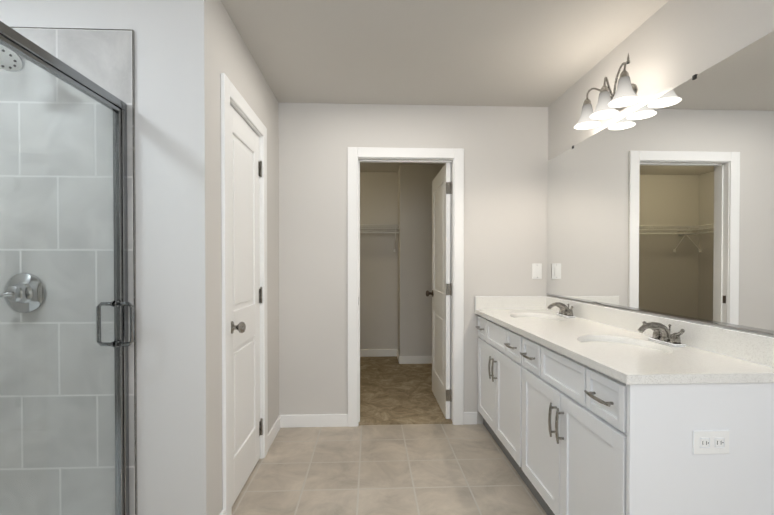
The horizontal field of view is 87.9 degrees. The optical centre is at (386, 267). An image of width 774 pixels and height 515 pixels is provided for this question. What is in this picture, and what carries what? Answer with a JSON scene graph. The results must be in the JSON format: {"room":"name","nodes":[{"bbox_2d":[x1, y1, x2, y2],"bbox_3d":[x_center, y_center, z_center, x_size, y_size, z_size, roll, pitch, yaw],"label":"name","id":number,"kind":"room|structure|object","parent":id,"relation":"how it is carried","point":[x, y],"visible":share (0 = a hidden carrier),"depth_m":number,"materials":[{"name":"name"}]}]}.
{"room":"bathroom","nodes":[
{"label":"bathroom","id":0,"kind":"room"},
{"bbox_2d":[0,0,216,514],"bbox_3d":[-1.423,-0.005,1.704,1.330,2.440,0.120,0,1,-2],"label":"wall","id":1,"kind":"structure","parent":0,"point":[175,186],"depth_m":1.67,"materials":[{"name":"paint"}]},
{"bbox_2d":[215,0,278,514],"bbox_3d":[-0.847,-0.012,2.403,0.120,2.440,1.230,0,1,-2],"label":"wall","id":2,"kind":"structure","parent":0,"point":[235,63],"depth_m":2.34,"materials":[{"name":"paint"}]},
{"bbox_2d":[221,73,267,514],"bbox_3d":[-0.832,0.155,2.230,0.142,2.110,0.760,0,1,-2],"label":"door frame","id":3,"kind":"structure","parent":2,"relation":"attached to","point":[231,95],"depth_m":1.91,"materials":[{"name":"white paint"}]},
{"bbox_2d":[230,105,262,505],"bbox_3d":[-0.805,0.191,2.239,0.173,2.013,0.612,0,1,-2],"label":"door","id":4,"kind":"structure","parent":2,"relation":"in","point":[246,297],"depth_m":2.23,"materials":[{"name":"white paint"}]},
{"bbox_2d":[268,415,281,449],"bbox_3d":[-0.797,1.156,2.817,0.013,0.095,0.390,0,1,-2],"label":"baseboard","id":5,"kind":"structure","parent":2,"relation":"attached to","point":[277,425],"depth_m":2.83,"materials":[{"name":"white paint"}]},
{"bbox_2d":[360,172,397,348],"bbox_3d":[-0.974,-0.041,5.315,2.230,2.440,0.120,0,1,-2],"label":"wall","id":6,"kind":"structure","parent":0,"point":[378,275],"depth_m":5.29,"materials":[{"name":"paint"}]},
{"bbox_2d":[360,349,395,356],"bbox_3d":[-0.897,1.120,5.262,2.080,0.095,0.016,0,1,-2],"label":"baseboard","id":7,"kind":"structure","parent":6,"relation":"attached to","point":[363,352],"depth_m":5.29,"materials":[{"name":"white paint"}]},
{"bbox_2d":[360,224,398,251],"bbox_3d":[-0.906,-0.376,5.089,2.111,0.334,0.335,0,1,-2],"label":"wire shelf","id":8,"kind":"object","parent":6,"relation":"attached to","point":[395,227],"visible":0.15,"depth_m":4.95,"materials":[{"name":"white metal"}]},
{"bbox_2d":[232,424,546,514],"bbox_3d":[-0.287,1.256,0.619,3.506,0.060,4.892,0,1,-2],"label":"floor","id":9,"kind":"structure","parent":0,"point":[428,469],"depth_m":2.34,"materials":[{"name":"beige tile"}]},
{"bbox_2d":[0,21,133,514],"bbox_3d":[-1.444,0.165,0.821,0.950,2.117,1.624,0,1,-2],"label":"shower door","id":10,"kind":"structure","parent":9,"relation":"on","point":[24,293],"depth_m":1.56,"materials":[{"name":"clear glass"}]},
{"bbox_2d":[475,312,773,514],"bbox_3d":[0.986,0.783,2.188,0.584,0.854,1.823,0,1,-2],"label":"bathroom vanity","id":11,"kind":"object","parent":9,"relation":"on","point":[583,408],"depth_m":1.32,"materials":[{"name":"white wood"}]},
{"bbox_2d":[475,308,773,379],"bbox_3d":[0.995,0.341,2.182,0.567,0.030,1.826,0,1,-2],"label":"countertop","id":12,"kind":"structure","parent":11,"relation":"on","point":[570,334],"depth_m":1.56,"materials":[{"name":"white stone"}]},
{"bbox_2d":[519,316,554,319],"bbox_3d":[0.985,0.422,2.646,0.342,0.166,0.445,0,1,-2],"label":"sink","id":13,"kind":"object","parent":12,"relation":"in","point":[520,317],"depth_m":2.78,"materials":[{"name":"white ceramic"}]},
{"bbox_2d":[547,300,578,315],"bbox_3d":[1.132,0.269,2.652,0.150,0.084,0.246,0,1,-2],"label":"faucet","id":14,"kind":"object","parent":12,"relation":"on","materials":[{"name":"silver metal"}]},
{"bbox_2d":[587,340,666,351],"bbox_3d":[1.022,0.431,1.749,0.342,0.166,0.445,0,1,-2],"label":"sink","id":15,"kind":"object","parent":12,"relation":"in","point":[611,345],"depth_m":1.84,"materials":[{"name":"white ceramic"}]},
{"bbox_2d":[635,320,690,343],"bbox_3d":[1.169,0.278,1.754,0.150,0.084,0.246,0,1,-2],"label":"faucet","id":16,"kind":"object","parent":12,"relation":"on","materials":[{"name":"silver metal"}]},
{"bbox_2d":[359,356,451,424],"bbox_3d":[-0.365,1.214,4.239,3.356,0.072,2.348,0,1,-2],"label":"floor","id":17,"kind":"structure","parent":0,"point":[393,391],"depth_m":3.76,"materials":[{"name":"brown carpet"}]},
{"bbox_2d":[278,103,547,423],"bbox_3d":[-0.517,-0.019,3.093,3.516,2.440,0.120,0,1,-2],"label":"wall","id":18,"kind":"structure","parent":0,"point":[505,148],"depth_m":3.04,"materials":[{"name":"paint"}]},
{"bbox_2d":[282,414,347,427],"bbox_3d":[-0.554,1.154,3.035,0.516,0.095,0.016,0,1,-2],"label":"baseboard","id":19,"kind":"structure","parent":18,"relation":"attached to","point":[318,420],"depth_m":3.03,"materials":[{"name":"white paint"}]},
{"bbox_2d":[348,147,463,426],"bbox_3d":[0.141,0.146,3.122,0.883,2.110,0.156,0,1,-2],"label":"door frame","id":20,"kind":"structure","parent":18,"relation":"attached to","point":[452,156],"depth_m":3.05,"materials":[{"name":"white paint"}]},
{"bbox_2d":[426,163,451,418],"bbox_3d":[0.463,0.177,3.491,0.173,2.008,0.731,0,1,-2],"label":"closet door","id":21,"kind":"structure","parent":18,"relation":"in","point":[441,293],"depth_m":3.35,"materials":[{"name":"white paint"}]},
{"bbox_2d":[532,263,541,278],"bbox_3d":[1.158,0.025,3.099,0.074,0.120,0.008,0,1,-2],"label":"switch plate","id":22,"kind":"object","parent":18,"relation":"attached to","point":[536,270],"visible":1,"depth_m":3.10,"materials":[{"name":"white plastic"}]},
{"bbox_2d":[398,165,443,355],"bbox_3d":[0.711,-0.040,5.186,1.126,2.440,0.520,0,1,-2],"label":"wall","id":23,"kind":"structure","parent":0,"point":[415,257],"depth_m":4.91,"materials":[{"name":"paint"}]},
{"bbox_2d":[398,355,431,363],"bbox_3d":[0.423,1.123,4.918,0.553,0.095,0.013,0,1,-2],"label":"baseboard","id":24,"kind":"structure","parent":23,"relation":"attached to","point":[401,359],"depth_m":4.91,"materials":[{"name":"white paint"}]},
{"bbox_2d":[220,0,668,171],"bbox_3d":[-0.402,-1.266,1.764,3.636,0.080,7.240,0,1,-2],"label":"ceiling","id":25,"kind":"structure","parent":0,"point":[530,53],"depth_m":2.23,"materials":[{"name":"paint"}]},
{"bbox_2d":[547,0,773,336],"bbox_3d":[1.402,0.004,0.732,0.120,2.440,5.000,0,1,-2],"label":"wall","id":26,"kind":"structure","parent":0,"point":[669,45],"depth_m":1.86,"materials":[{"name":"paint"}]},
{"bbox_2d":[574,53,640,129],"bbox_3d":[1.190,-0.949,2.164,0.180,0.247,0.480,0,1,-2],"label":"sconce","id":27,"kind":"object","parent":26,"relation":"attached to","point":[623,96],"visible":1,"depth_m":2.14,"materials":[{"name":"white glass"}]},
{"bbox_2d":[547,31,773,333],"bbox_3d":[1.276,-0.300,2.130,0.010,1.030,1.930,0,1,-2],"label":"vanity mirror","id":28,"kind":"object","parent":26,"relation":"attached to","point":[663,204],"visible":0.96,"depth_m":1.76,"materials":[{"name":"silver mirror"}]},
{"bbox_3d":[-1.950,0.013,-0.145,0.120,2.440,3.530,0,1,-2],"label":"wall","id":29,"kind":"structure","parent":0,"visible":0},
{"bbox_2d":[0,27,137,514],"bbox_3d":[-1.485,0.073,1.636,0.898,2.090,0.010,0,1,-2],"label":"shower wall tile","id":30,"kind":"structure","parent":29,"relation":"attached to","point":[104,59],"depth_m":1.62,"materials":[{"name":"grey tile"}]}
]}

